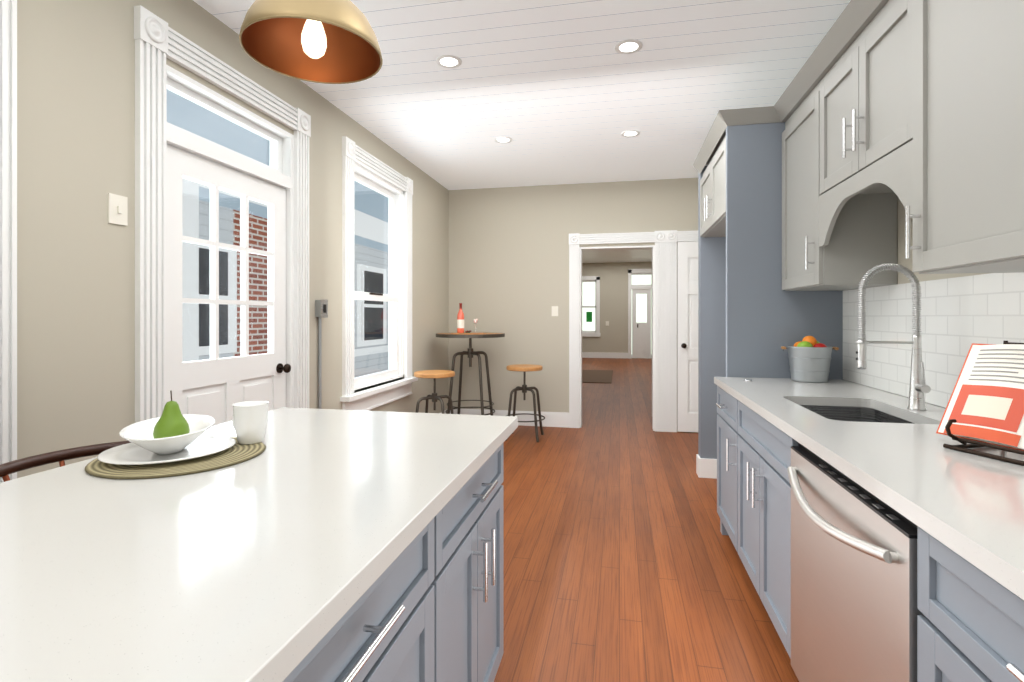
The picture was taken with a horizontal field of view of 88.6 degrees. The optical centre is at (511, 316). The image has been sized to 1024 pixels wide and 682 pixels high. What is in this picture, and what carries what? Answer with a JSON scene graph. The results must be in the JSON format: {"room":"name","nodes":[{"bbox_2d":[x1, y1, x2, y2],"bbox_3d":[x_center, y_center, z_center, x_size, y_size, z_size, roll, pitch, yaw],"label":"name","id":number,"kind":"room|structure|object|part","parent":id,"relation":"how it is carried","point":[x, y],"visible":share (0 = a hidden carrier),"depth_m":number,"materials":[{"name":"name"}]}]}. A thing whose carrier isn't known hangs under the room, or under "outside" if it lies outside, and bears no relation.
{"room":"kitchen","nodes":[
{"label":"kitchen","id":0,"kind":"room"},
{"bbox_2d":[0,0,448,482],"bbox_3d":[-1.602,-0.130,2.497,0.198,2.800,8.150,0,0,12],"label":"wall","id":1,"kind":"structure","parent":0,"point":[86,127],"depth_m":2.20,"materials":[{"name":"beige paint"}]},
{"bbox_2d":[108,193,127,225],"bbox_3d":[-1.612,-0.440,2.152,0.017,0.120,0.080,0,0,12],"label":"light switch","id":2,"kind":"object","parent":1,"relation":"attached to","point":[118,209],"visible":1,"depth_m":2.15,"materials":[{"name":"white plastic"}]},
{"bbox_3d":[-1.589,-0.025,2.561,0.198,2.590,1.840,0,0,12],"label":"trim door casing","id":3,"kind":"part","parent":1,"relation":"part of","materials":[{"name":"white wood"}]},
{"bbox_2d":[167,144,290,425],"bbox_3d":[-1.533,0.229,2.845,0.191,2.058,0.922,0,0,12],"label":"door","id":4,"kind":"structure","parent":1,"relation":"in","point":[215,386],"depth_m":2.79,"materials":[{"name":"white wood"}]},
{"bbox_2d":[315,299,327,408],"bbox_3d":[-1.300,0.490,3.584,0.054,1.220,0.080,0,0,12],"label":"outlet","id":5,"kind":"object","parent":1,"relation":"attached to","point":[321,308],"visible":0.79,"depth_m":3.58,"materials":[{"name":"grey"}]},
{"bbox_2d":[340,136,417,410],"bbox_3d":[-1.171,-0.292,4.537,0.225,2.095,1.340,0,0,12],"label":"window","id":6,"kind":"structure","parent":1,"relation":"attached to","point":[366,169],"depth_m":4.59,"materials":[{"name":"white wood"}]},
{"bbox_2d":[167,89,387,376],"bbox_3d":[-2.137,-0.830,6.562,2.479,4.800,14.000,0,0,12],"label":"window glass","id":7,"kind":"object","parent":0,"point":[255,240],"depth_m":6.09,"materials":[{"name":"clear glass"}]},
{"bbox_2d":[193,0,850,189],"bbox_3d":[0.049,-1.580,2.159,3.570,0.100,8.150,0,0,12],"label":"ceiling","id":8,"kind":"structure","parent":0,"point":[559,92],"depth_m":3.40,"materials":[{"name":"white wood"}]},
{"bbox_2d":[239,0,382,83],"bbox_3d":[-0.542,-1.121,1.438,0.366,0.818,0.366,0,0,12],"label":"pendant lamp","id":9,"kind":"object","parent":8,"relation":"hanging from","point":[327,41],"visible":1,"depth_m":1.50,"materials":[{"name":"gold metal"}]},
{"bbox_2d":[436,55,461,67],"bbox_3d":[-0.378,-1.526,3.140,0.156,0.008,0.156,0,0,12],"label":"recessed light","id":10,"kind":"object","parent":8,"relation":"in","point":[450,61],"visible":1,"depth_m":3.13,"materials":[{"name":"white"}]},
{"bbox_2d":[495,137,511,142],"bbox_3d":[-0.073,-1.526,4.527,0.156,0.008,0.156,0,0,12],"label":"recessed light","id":11,"kind":"object","parent":8,"relation":"in","point":[503,139],"visible":1,"depth_m":4.51,"materials":[{"name":"white"}]},
{"bbox_2d":[614,39,642,53],"bbox_3d":[0.659,-1.526,2.968,0.156,0.008,0.156,0,0,12],"label":"recessed light","id":12,"kind":"object","parent":8,"relation":"in","point":[628,46],"visible":1,"depth_m":2.96,"materials":[{"name":"white"}]},
{"bbox_2d":[621,130,639,136],"bbox_3d":[0.987,-1.526,4.371,0.156,0.008,0.156,0,0,12],"label":"recessed light","id":13,"kind":"object","parent":8,"relation":"in","point":[630,133],"visible":0.92,"depth_m":4.36,"materials":[{"name":"white"}]},
{"bbox_2d":[449,178,697,432],"bbox_3d":[0.847,-0.130,6.054,3.570,2.800,0.198,0,0,12],"label":"wall","id":14,"kind":"structure","parent":0,"point":[515,265],"depth_m":6.09,"materials":[{"name":"beige paint"}]},
{"bbox_2d":[677,241,697,431],"bbox_3d":[2.118,0.216,5.689,0.614,2.083,0.100,0,0,12],"label":"door","id":15,"kind":"structure","parent":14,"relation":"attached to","point":[687,336],"depth_m":5.75,"materials":[{"name":"white wood"}]},
{"bbox_2d":[582,249,651,357],"bbox_3d":[2.195,-0.255,11.213,3.100,3.050,10.450,0,0,12],"label":"wall","id":16,"kind":"structure","parent":0,"point":[619,332],"depth_m":16.15,"materials":[{"name":"beige paint"}]},
{"bbox_2d":[494,358,798,681],"bbox_3d":[1.133,1.320,7.449,3.570,0.100,18.950,0,0,12],"label":"floor","id":17,"kind":"structure","parent":0,"point":[623,562],"depth_m":2.73,"materials":[{"name":"brown wood"}]},
{"bbox_2d":[0,441,130,481],"bbox_3d":[-1.022,0.816,1.312,0.482,0.911,0.491,0,0,12],"label":"chair","id":18,"kind":"object","parent":17,"relation":"on","point":[18,465],"visible":0.19,"depth_m":1.40,"materials":[{"name":"brown wood"}]},
{"bbox_2d":[283,496,454,681],"bbox_3d":[-0.542,0.833,0.785,0.596,0.876,0.968,0,0,12],"label":"base cabinet","id":19,"kind":"object","parent":17,"relation":"on","point":[428,606],"depth_m":0.99,"materials":[{"name":"grey"}]},
{"bbox_2d":[0,407,517,681],"bbox_3d":[-0.700,0.374,0.705,0.945,0.038,2.580,0,0,12],"label":"countertop","id":20,"kind":"structure","parent":19,"relation":"on","point":[274,560],"depth_m":0.82,"materials":[{"name":"stone"}]},
{"bbox_2d":[85,437,265,478],"bbox_3d":[-0.839,0.351,1.336,0.386,0.006,0.386,0,0,12],"label":"woven placemat","id":21,"kind":"object","parent":20,"relation":"on","point":[236,453],"visible":0.4,"depth_m":1.23,"materials":[{"name":"beige wicker"}]},
{"bbox_2d":[97,435,235,464],"bbox_3d":[-0.869,0.340,1.337,0.294,0.016,0.294,0,0,12],"label":"plate","id":22,"kind":"object","parent":21,"relation":"on","point":[135,454],"visible":0.62,"depth_m":1.31,"materials":[{"name":"white ceramic"}]},
{"bbox_2d":[119,414,214,454],"bbox_3d":[-0.878,0.310,1.347,0.250,0.064,0.293,0,0,12],"label":"bowl","id":23,"kind":"object","parent":22,"relation":"on","point":[140,433],"visible":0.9,"depth_m":1.31,"materials":[{"name":"white ceramic"}]},
{"bbox_2d":[153,390,189,438],"bbox_3d":[-0.873,0.261,1.345,0.079,0.145,0.079,0,0,12],"label":"pear","id":24,"kind":"object","parent":23,"relation":"in","point":[172,422],"visible":0.75,"depth_m":1.33,"materials":[{"name":"green food"}]},
{"bbox_2d":[232,401,268,444],"bbox_3d":[-0.741,0.294,1.464,0.122,0.107,0.093,0,0,12],"label":"mug","id":25,"kind":"object","parent":21,"relation":"on","point":[249,420],"visible":1,"depth_m":1.43,"materials":[{"name":"white ceramic"}]},
{"bbox_2d":[414,370,454,413],"bbox_3d":[-0.726,0.892,4.926,0.438,0.755,0.436,0,0,12],"label":"bar stool","id":26,"kind":"object","parent":17,"relation":"on","point":[434,374],"visible":0.6,"depth_m":4.87,"materials":[{"name":"brown wood"}]},
{"bbox_2d":[436,332,504,415],"bbox_3d":[-0.450,0.724,5.676,0.744,1.092,0.744,0,0,12],"label":"bistro table","id":27,"kind":"object","parent":17,"relation":"on","point":[470,352],"visible":0.71,"depth_m":5.57,"materials":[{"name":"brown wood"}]},
{"bbox_2d":[451,333,485,333],"bbox_3d":[-0.458,0.173,5.514,0.350,0.012,0.120,0,0,12],"label":"serving board","id":28,"kind":"object","parent":27,"relation":"on","point":[468,333],"visible":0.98,"depth_m":5.46,"materials":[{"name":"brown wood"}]},
{"bbox_2d":[457,303,463,332],"bbox_3d":[-0.541,0.010,5.531,0.077,0.313,0.077,0,0,12],"label":"wine bottle","id":29,"kind":"object","parent":28,"relation":"on","point":[460,321],"visible":1,"depth_m":5.50,"materials":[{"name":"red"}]},
{"bbox_2d":[455,443,503,681],"bbox_3d":[-0.384,0.833,1.557,0.596,0.876,0.736,0,0,12],"label":"base cabinet","id":30,"kind":"object","parent":17,"relation":"on","point":[479,504],"depth_m":1.49,"materials":[{"name":"grey wood"}]},
{"bbox_2d":[505,364,544,441],"bbox_3d":[0.132,0.892,5.526,0.438,0.755,0.436,0,0,12],"label":"bar stool","id":31,"kind":"object","parent":17,"relation":"on","point":[524,369],"visible":0.88,"depth_m":5.46,"materials":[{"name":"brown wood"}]},
{"bbox_2d":[582,370,612,382],"bbox_3d":[1.749,1.264,11.278,0.800,0.011,2.400,0,0,12],"label":"rug","id":32,"kind":"object","parent":17,"relation":"on","point":[596,376],"visible":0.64,"depth_m":11.10,"materials":[{"name":"brown fabric"}]},
{"bbox_2d":[716,386,800,593],"bbox_3d":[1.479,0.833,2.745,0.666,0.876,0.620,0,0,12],"label":"base cabinet","id":33,"kind":"object","parent":17,"relation":"on","point":[754,455],"depth_m":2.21,"materials":[{"name":"grey"}]},
{"bbox_2d":[726,122,843,379],"bbox_3d":[1.584,0.070,3.067,0.623,2.400,0.045,0,0,12],"label":"panel","id":34,"kind":"object","parent":17,"relation":"on","point":[767,317],"visible":0.5,"depth_m":3.07,"materials":[{"name":"grey"}]},
{"bbox_2d":[917,527,1023,681],"bbox_3d":[1.016,0.833,0.486,0.666,0.876,0.960,0,0,12],"label":"base cabinet","id":35,"kind":"object","parent":17,"relation":"on","point":[970,625],"depth_m":0.89,"materials":[{"name":"grey wood"}]},
{"bbox_2d":[787,445,924,681],"bbox_3d":[1.129,0.834,1.331,0.692,0.863,0.728,0,0,12],"label":"dishwasher","id":36,"kind":"object","parent":35,"relation":"in","point":[855,611],"visible":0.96,"depth_m":1.30,"materials":[{"name":"silver metal"}]},
{"bbox_2d":[714,377,1023,599],"bbox_3d":[1.232,0.374,1.533,0.698,0.038,3.098,0,0,12],"label":"countertop","id":37,"kind":"structure","parent":35,"relation":"on","point":[968,507],"depth_m":1.27,"materials":[{"name":"stone"}]},
{"bbox_2d":[781,336,838,382],"bbox_3d":[1.647,0.229,2.907,0.280,0.251,0.222,0,0,12],"label":"bucket","id":38,"kind":"object","parent":37,"relation":"on","point":[810,358],"visible":1,"depth_m":2.83,"materials":[{"name":"grey metal"}]},
{"bbox_2d":[800,405,914,423],"bbox_3d":[1.327,0.490,2.045,0.424,0.188,0.644,0,0,12],"label":"undermount sink","id":39,"kind":"object","parent":37,"relation":"in","point":[850,413],"depth_m":2.31,"materials":[{"name":"silver metal"}]},
{"bbox_2d":[855,263,930,409],"bbox_3d":[1.463,0.072,2.021,0.242,0.564,0.091,0,0,12],"label":"spring faucet","id":40,"kind":"object","parent":37,"relation":"on","point":[918,388],"visible":1,"depth_m":2.02,"materials":[{"name":"grey metal"}]},
{"bbox_2d":[936,341,1023,465],"bbox_3d":[1.297,0.210,1.277,0.219,0.289,0.443,0,0,-14],"label":"cookbook","id":41,"kind":"object","parent":37,"relation":"on","point":[985,406],"visible":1,"depth_m":1.39,"materials":[{"name":"red paper"}]},
{"bbox_2d":[696,165,725,478],"bbox_3d":[1.803,0.035,4.155,0.636,2.470,0.136,0,0,12],"label":"wall","id":42,"kind":"structure","parent":0,"point":[711,308],"depth_m":4.15,"materials":[{"name":"grey"}]},
{"bbox_2d":[844,196,989,407],"bbox_3d":[1.724,-0.130,1.816,0.150,2.800,8.150,0,0,12],"label":"wall","id":43,"kind":"structure","parent":0,"point":[902,260],"depth_m":2.35,"materials":[{"name":"beige"}]},
{"bbox_2d":[700,135,725,236],"bbox_3d":[1.673,-0.880,3.599,0.663,0.500,1.032,0,0,12],"label":"upper cabinet","id":44,"kind":"object","parent":43,"relation":"attached to","point":[713,201],"visible":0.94,"depth_m":3.60,"materials":[{"name":"grey wood"}]},
{"bbox_2d":[693,0,888,173],"bbox_3d":[1.410,-1.170,2.354,0.678,0.076,3.579,0,0,12],"label":"crown molding","id":45,"kind":"structure","parent":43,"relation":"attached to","point":[853,21],"depth_m":2.58,"materials":[{"name":"grey wood"}]},
{"bbox_2d":[782,84,901,290],"bbox_3d":[1.665,-0.640,2.724,0.328,0.980,0.586,0,0,12],"label":"upper cabinet","id":46,"kind":"object","parent":43,"relation":"attached to","point":[829,244],"depth_m":2.49,"materials":[{"name":"grey wood"}]},
{"bbox_2d":[818,0,901,199],"bbox_3d":[1.522,-0.850,2.028,0.328,0.560,0.835,0,0,12],"label":"upper cabinet","id":47,"kind":"object","parent":43,"relation":"attached to","point":[860,97],"depth_m":2.02,"materials":[{"name":"grey wood"}]},
{"bbox_2d":[843,272,1023,407],"bbox_3d":[1.572,0.102,1.463,0.008,0.502,3.098,0,0,12],"label":"backsplash","id":48,"kind":"structure","parent":43,"relation":"attached to","point":[960,316],"depth_m":2.11,"materials":[{"name":"white tile"}]},
{"bbox_2d":[902,0,1023,273],"bbox_3d":[1.367,-0.633,1.321,0.348,0.995,0.603,0,0,12],"label":"upper cabinet","id":49,"kind":"object","parent":43,"relation":"attached to","point":[916,107],"depth_m":1.44,"materials":[{"name":"grey wood"}]},
{"bbox_2d":[1014,0,1023,263],"bbox_3d":[1.272,-0.633,0.859,0.348,0.995,0.593,0,0,12],"label":"upper cabinet","id":50,"kind":"object","parent":43,"relation":"attached to","point":[1018,4],"depth_m":1.22,"materials":[{"name":"grey wood"}]},
{"label":"outside","id":51,"kind":"structure","parent":0,"visible":0},
{"bbox_2d":[582,275,650,330],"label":"window","id":52,"kind":"structure","parent":51,"point":[588,299],"depth_m":18.52,"materials":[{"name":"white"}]}
]}

